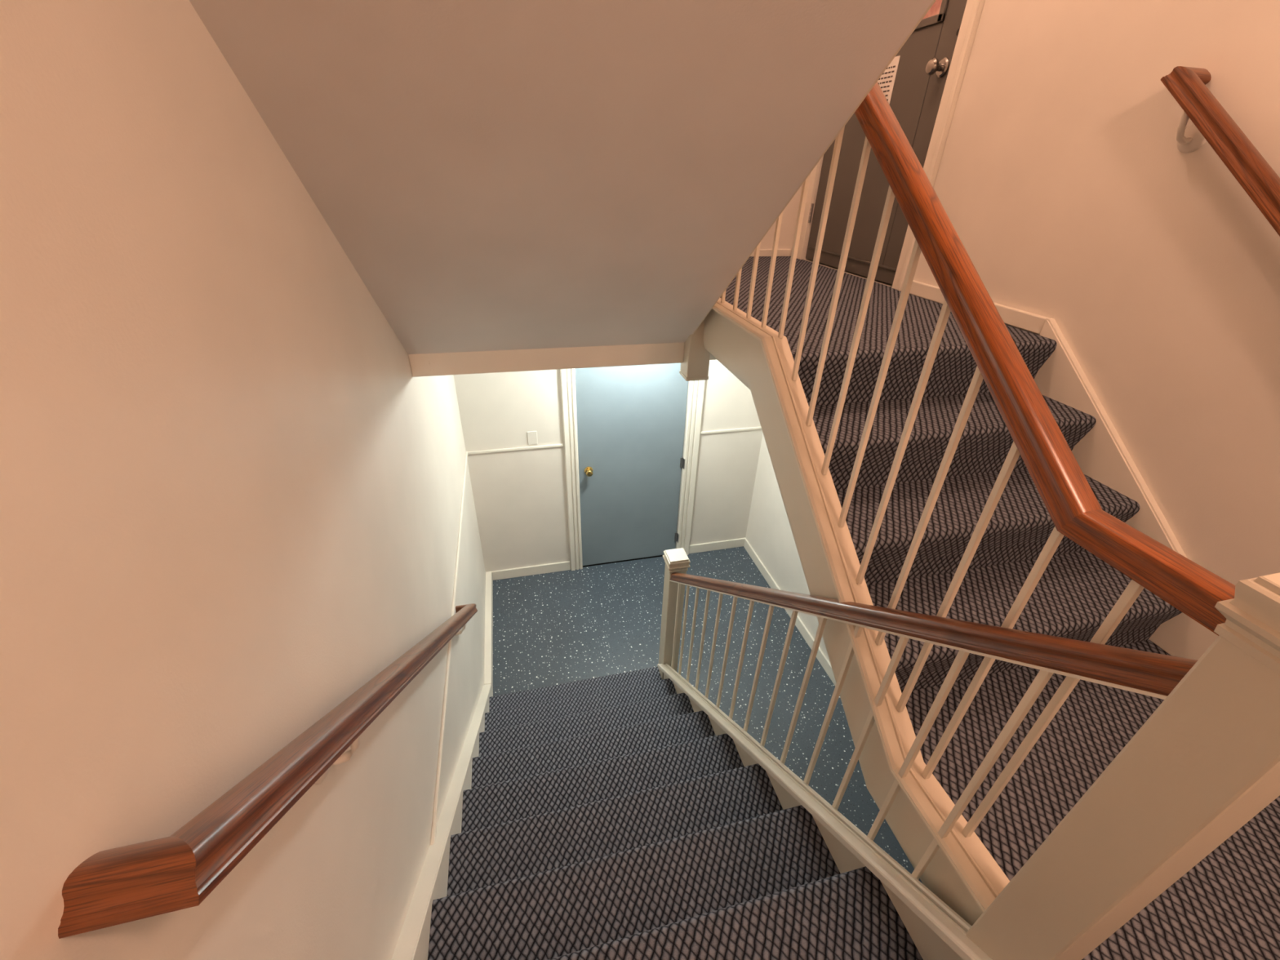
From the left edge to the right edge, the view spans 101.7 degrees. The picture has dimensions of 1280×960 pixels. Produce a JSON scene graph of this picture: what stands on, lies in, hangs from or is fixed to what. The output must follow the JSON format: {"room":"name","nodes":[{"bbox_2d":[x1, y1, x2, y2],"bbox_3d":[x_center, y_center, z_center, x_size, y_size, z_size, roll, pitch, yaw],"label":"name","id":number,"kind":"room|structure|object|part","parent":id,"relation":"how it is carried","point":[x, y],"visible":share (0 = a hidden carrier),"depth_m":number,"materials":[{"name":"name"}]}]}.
{"room":"stairwell","nodes":[
{"label":"stairwell","id":0,"kind":"room"},
{"bbox_2d":[0,0,485,959],"bbox_3d":[-0.726,-0.128,1.160,0.120,5.300,4.746,-6,32,-12],"label":"wall","id":1,"kind":"structure","parent":0,"point":[230,489],"depth_m":0.62,"materials":[{"name":"paint"}]},
{"bbox_2d":[57,603,477,938],"bbox_3d":[-0.626,0.484,1.486,0.094,1.404,1.753,-6,32,-12],"label":"wall handrail","id":2,"kind":"object","parent":1,"relation":"attached to","point":[117,886],"visible":0.95,"depth_m":0.48,"materials":[{"name":"brown wood"}]},
{"bbox_2d":[430,451,467,844],"bbox_3d":[-0.924,0.454,2.627,0.012,0.022,2.566,-6,32,-12],"label":"trim","id":3,"kind":"structure","parent":1,"relation":"attached to","point":[434,822],"depth_m":1.99,"materials":[{"name":"paint"}]},
{"bbox_2d":[484,571,493,690],"bbox_3d":[-1.110,1.066,3.826,0.047,0.090,1.106,-6,32,-12],"label":"baseboard","id":4,"kind":"structure","parent":1,"relation":"attached to","point":[488,646],"depth_m":3.73,"materials":[{"name":"paint"}]},
{"bbox_2d":[408,342,684,377],"bbox_3d":[-0.347,-0.558,2.091,1.102,0.232,0.020,-6,32,-12],"label":"beam","id":5,"kind":"structure","parent":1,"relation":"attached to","point":[553,358],"depth_m":2.11,"materials":[{"name":"paint"}]},
{"bbox_2d":[453,184,802,572],"bbox_3d":[-0.097,-1.502,3.288,2.290,5.100,0.120,-6,32,-12],"label":"wall","id":6,"kind":"structure","parent":0,"point":[520,499],"depth_m":3.98,"materials":[{"name":"paint"}]},
{"bbox_2d":[467,444,564,454],"bbox_3d":[-0.896,-0.224,3.761,0.690,0.020,0.012,-6,32,-12],"label":"trim","id":7,"kind":"structure","parent":6,"relation":"attached to","point":[553,445],"depth_m":3.75,"materials":[{"name":"paint"}]},
{"bbox_2d":[527,431,537,444],"bbox_3d":[-0.774,-0.301,3.751,0.069,0.106,0.007,-6,32,-12],"label":"switch plate","id":8,"kind":"object","parent":6,"relation":"attached to","point":[531,436],"visible":1,"depth_m":3.75,"materials":[{"name":"paint"}]},
{"bbox_2d":[491,537,746,580],"bbox_3d":[-0.125,0.677,4.526,2.242,0.090,0.015,-6,32,-12],"label":"baseboard","id":9,"kind":"structure","parent":6,"relation":"attached to","point":[562,566],"depth_m":4.39,"materials":[{"name":"paint"}]},
{"bbox_2d":[560,363,705,570],"bbox_3d":[-0.051,-0.205,4.011,1.052,2.135,0.105,-6,32,-12],"label":"door","id":10,"kind":"structure","parent":6,"relation":"in","point":[624,426],"depth_m":4.04,"materials":[{"name":"blue paint"}]},
{"bbox_3d":[-0.388,-0.059,3.981,0.066,0.066,0.065,-6,32,-12],"label":"knob","id":11,"kind":"part","parent":10,"relation":"part of","materials":[{"name":"gold metal"}]},
{"bbox_2d":[700,426,761,434],"bbox_3d":[0.730,-0.393,4.118,0.544,0.020,0.012,-6,32,-12],"label":"trim","id":12,"kind":"structure","parent":6,"relation":"attached to","point":[752,428],"depth_m":4.11,"materials":[{"name":"paint"}]},
{"bbox_2d":[750,248,791,256],"bbox_3d":[-0.093,-1.417,3.260,2.270,0.043,0.015,-6,32,-12],"label":"baseboard","id":13,"kind":"structure","parent":6,"relation":"attached to","point":[762,252],"depth_m":3.47,"materials":[{"name":"paint"}]},
{"bbox_2d":[493,546,923,884],"bbox_3d":[0.376,1.939,2.731,2.290,0.200,4.506,-6,32,-12],"label":"floor","id":14,"kind":"structure","parent":0,"point":[552,628],"depth_m":3.74,"materials":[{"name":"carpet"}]},
{"bbox_2d":[657,547,690,679],"bbox_3d":[0.186,0.900,3.139,0.122,1.150,0.122,-6,32,-12],"label":"newel post","id":15,"kind":"object","parent":14,"relation":"on","point":[676,560],"visible":0.75,"depth_m":2.99,"materials":[{"name":"paint"}]},
{"bbox_2d":[391,663,992,959],"bbox_3d":[-0.023,1.416,1.632,1.145,1.805,3.396,-6,32,-12],"label":"staircase","id":16,"kind":"structure","parent":14,"relation":"on","point":[627,815],"depth_m":1.48,"materials":[{"name":"carpet"}]},
{"bbox_2d":[670,572,1197,879],"bbox_3d":[0.411,0.644,1.908,0.051,2.090,1.890,-6,32,-12],"label":"stair railing","id":17,"kind":"object","parent":16,"relation":"on","point":[1156,675],"visible":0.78,"depth_m":1.05,"materials":[{"name":"brown wood"}]},
{"bbox_3d":[0.420,0.383,1.751,0.050,1.481,1.890,-6,32,-12],"label":"handrail","id":18,"kind":"part","parent":17,"relation":"part of","materials":[{"name":"brown wood"}]},
{"bbox_2d":[709,256,956,359],"bbox_3d":[0.141,-0.810,2.533,2.290,0.236,1.946,-6,32,-12],"label":"floor","id":19,"kind":"structure","parent":0,"point":[884,300],"depth_m":2.33,"materials":[{"name":"carpet"}]},
{"bbox_2d":[189,0,936,354],"bbox_3d":[-0.040,-0.884,0.586,1.115,2.175,2.294,-6,32,-12],"label":"sloped ceiling","id":20,"kind":"structure","parent":19,"relation":"on","point":[495,175],"depth_m":1.03,"materials":[{"name":"paint"}]},
{"bbox_2d":[679,318,710,381],"bbox_3d":[0.256,-1.073,1.918,0.122,1.446,0.122,-6,32,-12],"label":"newel post","id":21,"kind":"object","parent":19,"relation":"on","point":[695,366],"visible":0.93,"depth_m":2.20,"materials":[{"name":"paint"}]},
{"bbox_2d":[745,0,1279,662],"bbox_3d":[1.618,-0.452,1.628,0.120,5.100,4.746,-6,32,-12],"label":"wall","id":22,"kind":"structure","parent":0,"point":[1063,178],"depth_m":1.60,"materials":[{"name":"paint"}]},
{"bbox_2d":[743,538,835,685],"bbox_3d":[1.487,1.706,2.895,0.015,0.090,4.490,-6,32,-12],"label":"baseboard","id":23,"kind":"structure","parent":22,"relation":"attached to","point":[820,656],"depth_m":3.91,"materials":[{"name":"paint"}]},
{"bbox_2d":[796,0,985,291],"bbox_3d":[1.192,-2.116,2.464,0.118,2.130,1.096,-6,32,-12],"label":"door","id":24,"kind":"structure","parent":22,"relation":"in","point":[933,62],"depth_m":2.49,"materials":[{"name":"grey paint"}]},
{"bbox_3d":[1.182,-1.238,2.988,0.005,0.065,0.895,-6,32,-12],"label":"kick plate","id":25,"kind":"part","parent":24,"relation":"part of","materials":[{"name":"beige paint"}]},
{"bbox_3d":[1.182,-1.719,2.773,0.004,0.960,0.766,-6,32,-12],"label":"panel","id":26,"kind":"part","parent":24,"relation":"part of","materials":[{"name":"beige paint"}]},
{"bbox_2d":[877,55,900,104],"bbox_3d":[1.194,-1.957,2.592,0.003,0.215,0.216,-6,32,-12],"label":"paper notice","id":27,"kind":"object","parent":24,"relation":"attached to","point":[886,82],"visible":0.41,"depth_m":2.53,"materials":[{"name":"white paper"}]},
{"bbox_2d":[878,65,895,100],"bbox_3d":[1.194,-1.949,2.589,0.001,0.154,0.170,-6,32,-12],"label":"print","id":28,"kind":"object","parent":27,"relation":"attached to","point":[886,81],"depth_m":2.54},
{"bbox_3d":[1.260,-1.759,2.219,0.074,0.068,0.068,-6,32,-12],"label":"knob","id":29,"kind":"part","parent":24,"relation":"part of","materials":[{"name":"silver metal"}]},
{"bbox_2d":[909,280,1049,334],"bbox_3d":[1.385,-0.750,2.210,0.022,0.060,0.758,-6,32,-12],"label":"baseboard","id":30,"kind":"structure","parent":22,"relation":"attached to","point":[1027,321],"depth_m":2.02,"materials":[{"name":"paint"}]},
{"bbox_2d":[1160,66,1279,235],"bbox_3d":[1.598,-0.488,1.203,0.094,0.860,1.089,-6,32,-12],"label":"wall handrail","id":31,"kind":"object","parent":22,"relation":"attached to","point":[1212,124],"visible":1,"depth_m":1.33,"materials":[{"name":"brown wood"}]},
{"bbox_2d":[906,640,1279,959],"bbox_3d":[0.741,1.167,0.731,2.290,0.220,1.793,-6,32,-12],"label":"floor","id":32,"kind":"structure","parent":0,"point":[1226,906],"depth_m":1.21,"materials":[{"name":"carpet"}]},
{"bbox_2d":[703,297,1218,926],"bbox_3d":[0.994,0.079,1.686,1.172,0.963,1.820,-6,32,-12],"label":"staircase","id":33,"kind":"structure","parent":32,"relation":"on","point":[1076,592],"depth_m":1.58,"materials":[{"name":"carpet"}]},
{"bbox_2d":[720,81,1235,837],"bbox_3d":[0.497,-0.295,1.323,0.056,1.448,1.830,-6,32,-12],"label":"stair railing","id":34,"kind":"object","parent":33,"relation":"on","point":[1076,513],"visible":0.77,"depth_m":0.93,"materials":[{"name":"orange wood"}]},
{"bbox_3d":[0.506,-0.589,1.147,0.056,0.763,1.830,-6,32,-12],"label":"handrail","id":35,"kind":"part","parent":34,"relation":"part of","materials":[{"name":"orange wood"}]},
{"bbox_2d":[965,572,1279,959],"bbox_3d":[0.679,0.511,0.733,0.122,0.918,0.122,-6,32,-12],"label":"newel post","id":36,"kind":"object","parent":32,"relation":"on","point":[1206,762],"visible":0.87,"depth_m":0.64,"materials":[{"name":"paint"}]}
]}

